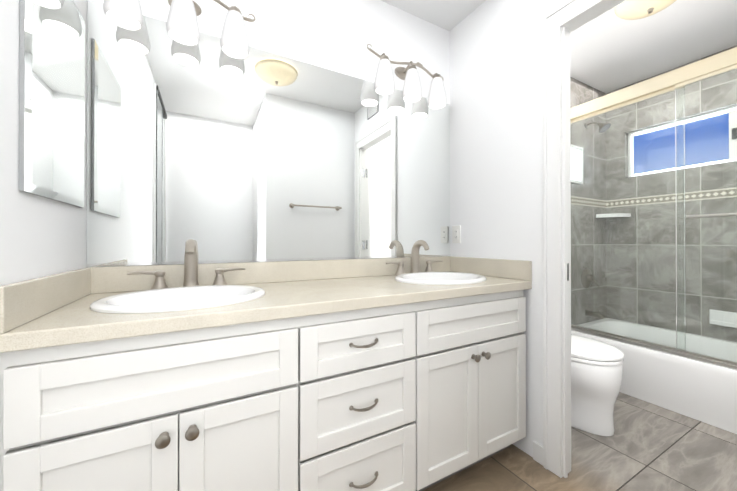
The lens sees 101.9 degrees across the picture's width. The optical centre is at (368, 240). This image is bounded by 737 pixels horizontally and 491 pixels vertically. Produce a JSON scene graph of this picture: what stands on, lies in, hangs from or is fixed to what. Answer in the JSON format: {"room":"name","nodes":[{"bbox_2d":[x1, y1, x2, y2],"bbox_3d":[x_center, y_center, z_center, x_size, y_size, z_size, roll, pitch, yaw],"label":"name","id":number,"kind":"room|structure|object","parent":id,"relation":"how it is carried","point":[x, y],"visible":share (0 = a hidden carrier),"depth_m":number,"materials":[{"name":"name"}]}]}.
{"room":"bathroom","nodes":[
{"label":"bathroom","id":0,"kind":"room"},
{"bbox_2d":[0,0,86,285],"bbox_3d":[-0.477,-0.170,-0.081,0.120,2.500,2.700,0,0,-29],"label":"wall","id":1,"kind":"structure","parent":0,"point":[40,236],"depth_m":0.73,"materials":[{"name":"white paint"}]},
{"bbox_2d":[0,267,91,334],"bbox_3d":[-0.916,0.149,0.874,0.019,0.099,0.557,0,0,-29],"label":"backsplash","id":2,"kind":"structure","parent":1,"relation":"attached to","point":[21,302],"depth_m":0.77,"materials":[{"name":"beige stone"}]},
{"bbox_2d":[19,0,84,207],"bbox_3d":[-0.935,-0.461,0.906,0.016,0.680,0.406,0,0,-29],"label":"medicine cabinet mirror","id":3,"kind":"object","parent":1,"relation":"attached to","point":[51,90],"visible":0.89,"depth_m":0.85,"materials":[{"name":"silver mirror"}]},
{"bbox_2d":[86,0,449,266],"bbox_3d":[-0.316,-0.163,1.611,2.019,2.500,0.120,0,0,-29],"label":"wall","id":4,"kind":"structure","parent":0,"point":[336,35],"depth_m":1.63,"materials":[{"name":"white paint"}]},
{"bbox_2d":[103,0,255,58],"bbox_3d":[-0.754,-0.951,1.223,0.560,0.262,0.152,0,0,-29],"label":"sconce","id":5,"kind":"object","parent":4,"relation":"attached to","point":[182,26],"visible":1,"depth_m":1.20,"materials":[{"name":"white glass"}]},
{"bbox_2d":[86,0,450,266],"bbox_3d":[-0.258,-0.407,1.570,1.834,1.013,0.008,0,0,-29],"label":"mirror","id":6,"kind":"object","parent":4,"relation":"attached to","point":[211,149],"visible":1,"depth_m":1.40,"materials":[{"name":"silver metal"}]},
{"bbox_2d":[367,44,446,108],"bbox_3d":[0.247,-0.965,1.768,0.560,0.262,0.152,0,0,-29],"label":"sconce","id":7,"kind":"object","parent":4,"relation":"attached to","point":[384,83],"visible":1,"depth_m":1.72,"materials":[{"name":"white glass"}]},
{"bbox_2d":[92,256,447,294],"bbox_3d":[-0.255,0.151,1.562,1.836,0.099,0.020,0,0,-29],"label":"backsplash","id":8,"kind":"structure","parent":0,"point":[103,278],"depth_m":1.44,"materials":[{"name":"beige stone"}]},
{"bbox_2d":[450,0,567,456],"bbox_3d":[0.997,-0.165,1.249,0.060,2.500,1.770,0,0,-29],"label":"wall","id":9,"kind":"structure","parent":0,"point":[496,138],"depth_m":1.65,"materials":[{"name":"white paint"}]},
{"bbox_2d":[452,225,460,242],"bbox_3d":[0.575,-0.042,1.956,0.010,0.114,0.070,0,0,-29],"label":"outlet","id":10,"kind":"object","parent":9,"relation":"attached to","point":[456,234],"visible":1,"depth_m":1.95,"materials":[{"name":"white plastic"}]},
{"bbox_2d":[448,256,531,278],"bbox_3d":[0.681,0.152,1.742,0.019,0.099,0.557,0,0,-29],"label":"backsplash","id":11,"kind":"structure","parent":9,"relation":"attached to","point":[515,269],"depth_m":1.68,"materials":[{"name":"beige stone"}]},
{"bbox_2d":[533,441,542,457],"bbox_3d":[0.788,1.042,1.705,0.012,0.090,0.522,0,0,-29],"label":"baseboard","id":12,"kind":"structure","parent":9,"relation":"attached to","point":[538,452],"depth_m":1.47,"materials":[{"name":"white wood"}]},
{"bbox_2d":[567,263,568,280],"bbox_3d":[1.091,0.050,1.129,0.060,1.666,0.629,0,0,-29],"label":"strike plate","id":13,"kind":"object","parent":9,"relation":"attached to","point":[567,271],"depth_m":1.40,"materials":[{"name":"silver metal"}]},
{"bbox_2d":[542,0,625,477],"bbox_3d":[1.068,0.003,1.117,0.100,2.164,0.785,0,0,-29],"label":"door frame","id":14,"kind":"structure","parent":9,"relation":"attached to","point":[560,23],"depth_m":1.39,"materials":[{"name":"white wood"}]},
{"bbox_2d":[381,0,736,92],"bbox_3d":[1.140,-1.446,1.002,4.350,0.060,3.050,0,0,-29],"label":"ceiling","id":15,"kind":"structure","parent":0,"point":[610,50],"depth_m":2.07,"materials":[{"name":"white paint"}]},
{"bbox_2d":[614,0,675,19],"bbox_3d":[1.605,-1.355,1.704,0.320,0.120,0.320,0,0,-29],"label":"light","id":16,"kind":"object","parent":15,"relation":"attached to","point":[632,9],"visible":1,"depth_m":1.71,"materials":[{"name":"beige glass"}]},
{"bbox_2d":[423,392,736,490],"bbox_3d":[1.140,1.114,0.992,4.350,0.060,3.050,0,0,-29],"label":"floor","id":17,"kind":"structure","parent":0,"point":[647,446],"depth_m":1.47,"materials":[{"name":"tile"}]},
{"bbox_2d":[0,311,303,490],"bbox_3d":[-0.642,0.662,1.037,0.654,0.843,0.565,0,0,-29],"label":"base cabinet","id":18,"kind":"object","parent":17,"relation":"on","point":[205,406],"depth_m":0.78,"materials":[{"name":"white wood"}]},
{"bbox_2d":[0,275,531,346],"bbox_3d":[-0.122,0.221,1.317,1.836,0.040,0.577,0,0,-29],"label":"countertop","id":19,"kind":"structure","parent":18,"relation":"on","point":[299,295],"depth_m":0.93,"materials":[{"name":"beige stone"}]},
{"bbox_2d":[60,279,275,322],"bbox_3d":[-0.622,0.261,1.033,0.504,0.158,0.412,0,0,-29],"label":"sink","id":20,"kind":"object","parent":19,"relation":"in","point":[117,300],"depth_m":1.05,"materials":[{"name":"white ceramic"}]},
{"bbox_2d":[124,239,247,286],"bbox_3d":[-0.705,0.096,1.186,0.412,0.207,0.156,0,0,-29],"label":"faucet","id":21,"kind":"object","parent":19,"relation":"on","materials":[{"name":"silver metal"}]},
{"bbox_2d":[384,240,443,270],"bbox_3d":[0.296,0.098,1.731,0.412,0.207,0.156,0,0,-29],"label":"faucet","id":22,"kind":"object","parent":19,"relation":"on","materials":[{"name":"silver metal"}]},
{"bbox_2d":[376,271,507,286],"bbox_3d":[0.379,0.263,1.577,0.504,0.158,0.412,0,0,-29],"label":"sink","id":23,"kind":"object","parent":19,"relation":"in","point":[421,278],"depth_m":1.67,"materials":[{"name":"white ceramic"}]},
{"bbox_2d":[304,299,435,490],"bbox_3d":[-0.150,0.663,1.304,0.586,0.843,0.565,0,0,-29],"label":"base cabinet","id":24,"kind":"object","parent":17,"relation":"on","point":[374,374],"depth_m":1.08,"materials":[{"name":"white wood"}]},
{"bbox_2d":[436,287,531,483],"bbox_3d":[0.356,0.664,1.580,0.690,0.843,0.565,0,0,-29],"label":"base cabinet","id":25,"kind":"object","parent":17,"relation":"on","point":[481,338],"depth_m":1.33,"materials":[{"name":"white wood"}]},
{"bbox_2d":[571,334,623,435],"bbox_3d":[1.231,0.680,1.915,0.444,0.811,0.635,0,0,-29],"label":"toilet","id":26,"kind":"object","parent":17,"relation":"on","point":[596,373],"visible":0.38,"depth_m":1.67,"materials":[{"name":"white ceramic"}]},
{"bbox_2d":[571,318,736,433],"bbox_3d":[2.314,0.907,1.984,0.755,0.358,1.566,0,0,-29],"label":"bathtub","id":27,"kind":"object","parent":17,"relation":"on","point":[704,392],"visible":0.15,"depth_m":1.95,"materials":[{"name":"white ceramic"}]},
{"bbox_2d":[570,47,736,369],"bbox_3d":[2.005,-0.183,1.820,0.104,1.819,1.562,0,0,-29],"label":"shower door","id":28,"kind":"structure","parent":27,"relation":"on","point":[721,63],"depth_m":1.95,"materials":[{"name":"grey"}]},
{"bbox_2d":[570,77,606,324],"bbox_3d":[1.461,-0.160,2.531,1.980,2.500,0.200,0,0,-29],"label":"wall","id":29,"kind":"structure","parent":0,"point":[581,93],"depth_m":2.71,"materials":[{"name":"grey tile"}]},
{"bbox_2d":[571,144,582,183],"bbox_3d":[1.792,-0.662,2.594,0.240,0.325,0.014,0,0,-29],"label":"window small frosted","id":30,"kind":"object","parent":29,"relation":"attached to","point":[579,175],"depth_m":2.61,"materials":[{"name":"white glass"}]},
{"bbox_2d":[581,268,599,287],"bbox_3d":[1.972,0.336,2.657,0.177,0.176,0.069,0,0,-29],"label":"shower valve","id":31,"kind":"object","parent":29,"relation":"attached to","point":[585,279],"depth_m":2.65,"materials":[{"name":"silver metal"}]},
{"bbox_2d":[585,310,603,318],"bbox_3d":[1.989,0.642,2.624,0.060,0.077,0.140,0,0,-29],"label":"tub spout","id":32,"kind":"object","parent":29,"relation":"attached to","point":[588,313],"depth_m":2.62,"materials":[{"name":"silver metal"}]},
{"bbox_2d":[584,122,610,132],"bbox_3d":[2.000,-1.001,2.611,0.090,0.133,0.184,0,0,-29],"label":"shower head","id":33,"kind":"object","parent":29,"relation":"attached to","point":[605,125],"depth_m":2.58},
{"bbox_2d":[606,45,736,341],"bbox_3d":[2.729,-0.161,2.145,0.120,2.500,1.690,0,0,-29],"label":"wall","id":34,"kind":"structure","parent":0,"point":[634,184],"depth_m":2.46,"materials":[{"name":"tile"}]},
{"bbox_2d":[596,213,630,217],"bbox_3d":[2.235,-0.230,2.732,0.192,0.032,0.192,0,0,-29],"label":"corner shelf","id":35,"kind":"object","parent":34,"relation":"attached to","point":[620,215],"depth_m":2.69,"materials":[{"name":"white ceramic"}]},
{"bbox_2d":[628,106,736,176],"bbox_3d":[2.704,-0.784,2.205,0.060,0.413,1.273,0,0,-29],"label":"shower window","id":36,"kind":"structure","parent":34,"relation":"attached to","point":[733,150],"depth_m":2.40,"materials":[{"name":"blue glass"}]},
{"bbox_2d":[709,309,736,327],"bbox_3d":[2.607,0.574,2.184,0.058,0.110,0.170,0,0,-29],"label":"soap dish","id":37,"kind":"object","parent":34,"relation":"attached to","point":[733,324],"depth_m":2.20,"materials":[{"name":"white ceramic"}]}
]}

